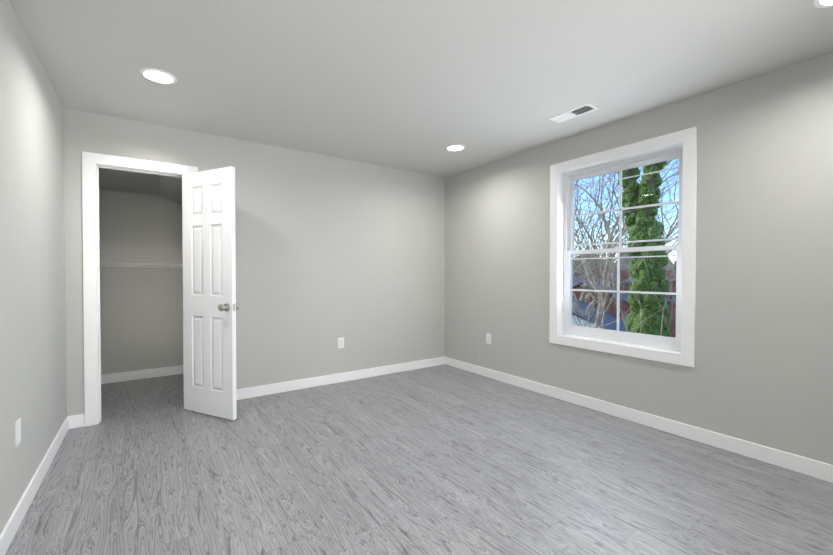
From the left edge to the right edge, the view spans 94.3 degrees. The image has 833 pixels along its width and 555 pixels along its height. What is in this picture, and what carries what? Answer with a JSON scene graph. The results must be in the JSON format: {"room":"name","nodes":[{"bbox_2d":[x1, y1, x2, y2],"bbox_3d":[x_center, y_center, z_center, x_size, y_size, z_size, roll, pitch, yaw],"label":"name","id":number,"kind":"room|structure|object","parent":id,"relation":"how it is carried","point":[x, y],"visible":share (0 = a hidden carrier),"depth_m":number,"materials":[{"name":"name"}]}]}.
{"room":"empty bedroom","nodes":[
{"label":"empty bedroom","id":0,"kind":"room"},
{"bbox_2d":[0,0,66,533],"bbox_3d":[-1.851,-0.053,1.628,0.150,2.440,6.160,-1,1,-35],"label":"wall","id":1,"kind":"structure","parent":0,"point":[33,396],"depth_m":2.03,"materials":[{"name":"grey paint"}]},
{"bbox_2d":[15,418,20,446],"bbox_3d":[-1.894,0.734,1.840,0.010,0.115,0.070,-1,1,-35],"label":"electrical outlet","id":2,"kind":"object","parent":1,"relation":"attached to","point":[17,432],"visible":1,"depth_m":1.83,"materials":[{"name":"white plastic"}]},
{"bbox_2d":[0,415,75,554],"bbox_3d":[-1.378,1.123,1.120,0.030,0.100,4.460,-1,1,-35],"label":"baseboard","id":3,"kind":"structure","parent":1,"relation":"attached to","point":[12,525],"depth_m":2.01,"materials":[{"name":"white wood"}]},
{"bbox_2d":[99,168,181,204],"bbox_3d":[-2.063,-0.609,4.263,2.520,0.848,1.280,-1,1,-35],"label":"ceiling","id":4,"kind":"structure","parent":0,"point":[168,187],"depth_m":3.82,"materials":[{"name":"grey paint"}]},
{"bbox_2d":[99,189,182,374],"bbox_3d":[-1.988,-0.100,5.194,3.700,2.440,0.150,-1,1,-35],"label":"wall","id":5,"kind":"structure","parent":0,"point":[141,314],"depth_m":4.31,"materials":[{"name":"grey paint"}]},
{"bbox_2d":[101,365,182,383],"bbox_3d":[-2.474,1.076,4.769,2.400,0.100,0.017,-1,1,-35],"label":"baseboard","id":6,"kind":"structure","parent":5,"relation":"attached to","point":[174,370],"depth_m":4.33,"materials":[{"name":"white wood"}]},
{"bbox_2d":[63,107,444,415],"bbox_3d":[-1.179,-0.085,4.032,3.700,2.440,0.120,-1,1,-35],"label":"wall","id":7,"kind":"structure","parent":0,"point":[330,250],"depth_m":3.99,"materials":[{"name":"grey paint"}]},
{"bbox_2d":[82,151,197,426],"bbox_3d":[-2.292,0.083,3.260,0.780,2.125,0.152,-1,1,-35],"label":"door frame","id":8,"kind":"structure","parent":7,"relation":"attached to","point":[89,160],"depth_m":3.01,"materials":[{"name":"white wood"}]},
{"bbox_2d":[182,166,238,419],"bbox_3d":[-1.739,0.121,3.223,0.616,2.025,0.169,0,1,25],"label":"door","id":9,"kind":"structure","parent":7,"relation":"in","point":[210,306],"depth_m":3.19,"materials":[{"name":"white paint"}]},
{"bbox_2d":[236,357,443,399],"bbox_3d":[-0.794,1.083,4.232,2.775,0.100,0.017,-1,1,-35],"label":"baseboard","id":10,"kind":"structure","parent":7,"relation":"attached to","point":[256,391],"depth_m":4.14,"materials":[{"name":"white wood"}]},
{"bbox_2d":[338,337,343,347],"bbox_3d":[-0.823,0.703,4.212,0.070,0.115,0.008,-1,1,-35],"label":"electrical outlet","id":11,"kind":"object","parent":7,"relation":"attached to","point":[341,342],"visible":1,"depth_m":4.21,"materials":[{"name":"white plastic"}]},
{"bbox_2d":[5,364,832,554],"bbox_3d":[-0.271,1.202,2.744,4.000,0.100,6.160,-1,1,-35],"label":"floor","id":12,"kind":"structure","parent":0,"point":[444,459],"depth_m":2.19,"materials":[{"name":"grey laminate"}]},
{"bbox_2d":[9,0,832,176],"bbox_3d":[-0.271,-1.338,2.711,4.000,0.100,6.160,-1,1,-35],"label":"ceiling","id":13,"kind":"structure","parent":0,"point":[416,85],"depth_m":2.29,"materials":[{"name":"white paint"}]},
{"bbox_2d":[139,68,176,83],"bbox_3d":[-1.639,-1.281,2.454,0.200,0.007,0.200,-1,1,-35],"label":"recessed light","id":14,"kind":"object","parent":13,"relation":"in","point":[157,76],"visible":1,"depth_m":2.45,"materials":[{"name":"white plastic"}]},
{"bbox_2d":[445,144,464,150],"bbox_3d":[0.386,-1.299,3.851,0.200,0.007,0.200,-1,1,-35],"label":"recessed light","id":15,"kind":"object","parent":13,"relation":"in","point":[456,147],"visible":1,"depth_m":3.83,"materials":[{"name":"white plastic"}]},
{"bbox_2d":[548,103,599,122],"bbox_3d":[1.225,-1.286,3.021,0.150,0.010,0.350,-1,1,-35],"label":"ceiling vent","id":16,"kind":"object","parent":13,"relation":"in","point":[575,112],"visible":1,"depth_m":3.01,"materials":[{"name":"white plastic"}]},
{"bbox_2d":[813,0,832,7],"bbox_3d":[1.907,-1.271,1.717,0.200,0.007,0.200,-1,1,-35],"label":"recessed light","id":17,"kind":"object","parent":13,"relation":"in","point":[822,3],"visible":1,"depth_m":1.79,"materials":[{"name":"white plastic"}]},
{"bbox_2d":[445,52,832,464],"bbox_3d":[1.266,-0.083,3.888,0.150,2.440,6.010,-1,1,-35],"label":"wall","id":18,"kind":"structure","parent":0,"point":[760,372],"depth_m":2.61,"materials":[{"name":"grey paint"}]},
{"bbox_2d":[486,333,490,343],"bbox_3d":[0.821,0.686,4.399,0.008,0.115,0.070,-1,1,-35],"label":"electrical outlet","id":19,"kind":"object","parent":18,"relation":"attached to","point":[488,338],"visible":1,"depth_m":4.40,"materials":[{"name":"white plastic"}]},
{"bbox_2d":[549,127,696,367],"bbox_3d":[1.689,-0.225,3.260,0.167,1.700,1.200,-1,1,-35],"label":"window","id":20,"kind":"structure","parent":18,"relation":"in","point":[617,335],"depth_m":3.19,"materials":[{"name":"white plastic"}]},
{"bbox_2d":[444,357,832,482],"bbox_3d":[1.641,1.096,3.220,0.017,0.100,4.460,-1,1,-35],"label":"baseboard","id":21,"kind":"structure","parent":18,"relation":"attached to","point":[803,465],"depth_m":2.84,"materials":[{"name":"white wood"}]},
{"label":"outside","id":22,"kind":"structure","parent":0,"visible":0},
{"bbox_3d":[55.675,4.969,63.250,155.400,0.200,200.000,-1,1,-35],"label":"ground","id":23,"kind":"structure","parent":22,"visible":0},
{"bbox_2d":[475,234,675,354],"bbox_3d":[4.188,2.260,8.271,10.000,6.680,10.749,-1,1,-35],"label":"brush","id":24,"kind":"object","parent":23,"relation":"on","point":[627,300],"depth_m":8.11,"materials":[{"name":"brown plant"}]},
{"bbox_2d":[573,278,611,285],"bbox_3d":[17.572,2.084,46.598,10.700,6.000,8.700,0,1,30],"label":"brick house","id":25,"kind":"structure","parent":23,"relation":"on","point":[576,283],"depth_m":44.91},
{"bbox_2d":[572,301,625,331],"bbox_3d":[9.561,3.433,23.564,5.900,3.900,7.900,0,1,30],"label":"house","id":26,"kind":"structure","parent":23,"relation":"on","point":[610,317],"depth_m":21.52,"materials":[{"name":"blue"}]},
{"bbox_2d":[572,270,630,319],"bbox_3d":[14.262,2.284,31.195,8.700,6.000,11.700,0,1,30],"label":"brick house","id":27,"kind":"structure","parent":23,"relation":"on","point":[611,309],"depth_m":25.72,"materials":[{"name":"red brick"}]},
{"bbox_2d":[574,252,675,281],"bbox_3d":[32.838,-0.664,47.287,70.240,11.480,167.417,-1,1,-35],"label":"tree","id":28,"kind":"object","parent":23,"relation":"on","point":[668,266],"depth_m":84.46,"materials":[{"name":"plant"}]},
{"bbox_2d":[572,160,678,328],"bbox_3d":[13.835,-2.326,27.672,34.307,15.446,22.145,-1,1,-35],"label":"limb","id":29,"kind":"object","parent":23,"relation":"on","point":[604,281],"depth_m":22.28,"materials":[{"name":"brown plant"}]},
{"bbox_2d":[572,159,678,327],"bbox_3d":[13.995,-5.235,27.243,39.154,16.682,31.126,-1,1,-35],"label":"twigs","id":30,"kind":"object","parent":29,"relation":"attached to","point":[581,226],"depth_m":15.98,"materials":[{"name":"brown plant"}]},
{"bbox_2d":[604,270,675,337],"bbox_3d":[20.032,2.205,37.303,8.700,6.000,11.700,0,1,30],"label":"brick house","id":31,"kind":"structure","parent":23,"relation":"on","point":[669,303],"depth_m":30.90,"materials":[{"name":"red brick"}]},
{"bbox_2d":[623,163,659,314],"bbox_3d":[5.712,-1.392,9.704,2.533,13.991,2.306,-1,1,-35],"label":"trunk","id":32,"kind":"object","parent":23,"relation":"on","point":[651,180],"depth_m":9.52,"materials":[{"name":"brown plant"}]},
{"bbox_2d":[617,161,678,336],"bbox_3d":[6.196,-0.160,10.639,6.286,12.293,4.887,-1,1,-35],"label":"tree","id":33,"kind":"object","parent":32,"relation":"attached to","point":[655,269],"depth_m":9.36,"materials":[{"name":"green plant"}]},
{"bbox_2d":[665,271,675,298],"bbox_3d":[27.291,2.153,41.270,8.700,6.000,11.700,0,1,30],"label":"brick house","id":34,"kind":"structure","parent":23,"relation":"on","point":[673,282],"depth_m":36.80,"materials":[{"name":"red brick"}]}
]}

